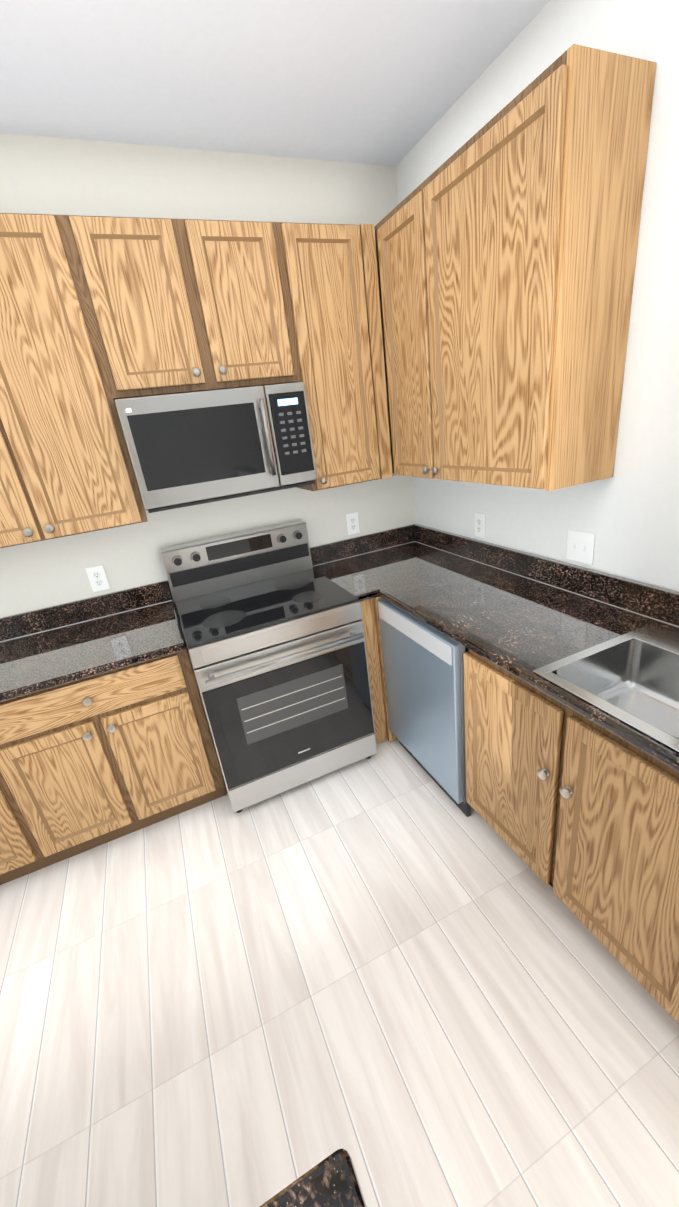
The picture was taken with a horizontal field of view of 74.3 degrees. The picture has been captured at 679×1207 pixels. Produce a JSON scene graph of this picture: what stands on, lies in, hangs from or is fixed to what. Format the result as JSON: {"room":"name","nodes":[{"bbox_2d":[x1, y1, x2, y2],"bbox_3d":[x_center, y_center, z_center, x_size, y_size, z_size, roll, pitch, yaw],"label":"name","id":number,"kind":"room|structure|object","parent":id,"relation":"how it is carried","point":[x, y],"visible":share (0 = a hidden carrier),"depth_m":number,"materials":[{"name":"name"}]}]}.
{"room":"kitchen","nodes":[
{"label":"kitchen","id":0,"kind":"room"},
{"bbox_2d":[0,739,678,1206],"bbox_3d":[0.714,1.705,0.117,8.440,0.060,6.470,-16,23,-20],"label":"floor","id":1,"kind":"structure","parent":0,"point":[396,973],"depth_m":1.36,"materials":[{"name":"white tile"}]},
{"bbox_2d":[0,637,226,884],"bbox_3d":[-1.399,0.702,2.021,1.539,0.875,0.630,-16,23,-20],"label":"base cabinet","id":2,"kind":"object","parent":1,"relation":"on","point":[88,763],"visible":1,"depth_m":1.87,"materials":[{"name":"brown wood"}]},
{"bbox_2d":[0,580,185,701],"bbox_3d":[-1.474,0.233,1.827,1.569,0.142,0.627,-16,23,-20],"label":"countertop","id":3,"kind":"structure","parent":2,"relation":"on","point":[52,646],"depth_m":2.00,"materials":[{"name":"stone"}]},
{"bbox_2d":[160,520,376,812],"bbox_3d":[-0.337,0.288,2.276,0.762,1.195,0.742,-16,23,-20],"label":"range","id":4,"kind":"object","parent":1,"relation":"on","point":[271,621],"visible":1,"depth_m":2.07,"materials":[{"name":"silver metal"}]},
{"bbox_2d":[360,596,397,743],"bbox_3d":[0.339,0.207,2.661,0.751,0.856,0.627,-16,23,-20],"label":"base cabinet","id":5,"kind":"object","parent":1,"relation":"on","point":[372,634],"visible":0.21,"depth_m":2.30,"materials":[{"name":"brown wood"}]},
{"bbox_2d":[377,598,470,816],"bbox_3d":[0.625,0.390,2.148,0.614,0.871,0.594,-16,23,-20],"label":"dishwasher","id":6,"kind":"object","parent":1,"relation":"on","point":[423,663],"visible":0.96,"depth_m":1.94,"materials":[{"name":"grey metal"}]},
{"bbox_2d":[463,647,678,1023],"bbox_3d":[1.044,0.685,1.278,0.640,0.876,1.419,-16,23,-20],"label":"base cabinet","id":7,"kind":"object","parent":1,"relation":"on","point":[578,812],"visible":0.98,"depth_m":1.30,"materials":[{"name":"brown wood"}]},
{"bbox_2d":[310,524,678,771],"bbox_3d":[0.686,0.046,1.595,0.753,0.142,2.655,-16,23,-20],"label":"countertop","id":8,"kind":"structure","parent":7,"relation":"on","point":[521,615],"depth_m":1.80,"materials":[{"name":"stone"}]},
{"bbox_2d":[533,624,678,751],"bbox_3d":[0.936,0.295,1.208,0.523,0.172,0.569,-16,23,-20],"label":"sink","id":9,"kind":"object","parent":8,"relation":"in","point":[625,678],"visible":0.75,"depth_m":1.39,"materials":[{"name":"silver metal"}]},
{"bbox_3d":[-0.023,1.168,0.421,0.370,0.877,0.470,-16,23,-20],"label":"base cabinet","id":10,"kind":"object","parent":1,"relation":"on","visible":0},
{"bbox_2d":[259,1148,366,1206],"bbox_3d":[-0.071,0.744,0.251,0.384,0.034,0.466,-16,23,-20],"label":"countertop","id":11,"kind":"structure","parent":10,"relation":"on","point":[331,1180],"depth_m":0.48,"materials":[{"name":"stone"}]},
{"bbox_2d":[0,0,678,737],"bbox_3d":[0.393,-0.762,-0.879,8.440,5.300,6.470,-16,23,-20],"label":"wall","id":12,"kind":"structure","parent":0,"point":[358,112],"depth_m":1.63,"materials":[{"name":"paint"}]},
{"bbox_2d":[85,565,109,591],"bbox_3d":[-1.185,-0.121,2.196,0.078,0.125,0.009,-16,23,-20],"label":"electrical outlet","id":13,"kind":"object","parent":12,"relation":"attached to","point":[97,578],"visible":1,"depth_m":2.19,"materials":[{"name":"white plastic"}]},
{"bbox_2d":[0,213,392,547],"bbox_3d":[-1.080,-0.846,1.799,2.728,1.067,0.350,-16,23,-20],"label":"upper cabinet","id":14,"kind":"object","parent":12,"relation":"attached to","point":[99,315],"visible":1,"depth_m":1.76,"materials":[{"name":"brown wood"}]},
{"bbox_2d":[115,382,316,512],"bbox_3d":[-0.543,-0.716,2.041,0.766,0.432,0.442,-16,23,-20],"label":"microwave","id":15,"kind":"object","parent":14,"relation":"attached to","point":[192,448],"visible":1,"depth_m":1.87,"materials":[{"name":"silver metal"}]},
{"bbox_2d":[346,512,359,534],"bbox_3d":[0.080,-0.474,2.663,0.078,0.125,0.009,-16,23,-20],"label":"electrical outlet","id":16,"kind":"object","parent":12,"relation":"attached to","point":[352,520],"visible":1,"depth_m":2.66,"materials":[{"name":"white plastic"}]},
{"bbox_2d":[475,512,484,537],"bbox_3d":[0.716,-0.400,2.288,0.009,0.125,0.075,-16,23,-20],"label":"electrical outlet","id":17,"kind":"object","parent":12,"relation":"attached to","point":[479,524],"visible":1,"depth_m":2.28,"materials":[{"name":"white plastic"}]},
{"bbox_2d":[374,44,656,490],"bbox_3d":[0.483,-1.090,1.891,0.348,1.070,1.304,-16,23,-20],"label":"upper cabinet","id":18,"kind":"object","parent":12,"relation":"attached to","point":[506,239],"visible":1,"depth_m":1.43,"materials":[{"name":"brown wood"}]},
{"bbox_2d":[566,529,594,564],"bbox_3d":[0.951,-0.224,1.777,0.014,0.125,0.120,-16,23,-20],"label":"double light switch","id":19,"kind":"object","parent":12,"relation":"attached to","point":[580,546],"visible":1,"depth_m":1.77,"materials":[{"name":"white plastic"}]}
]}

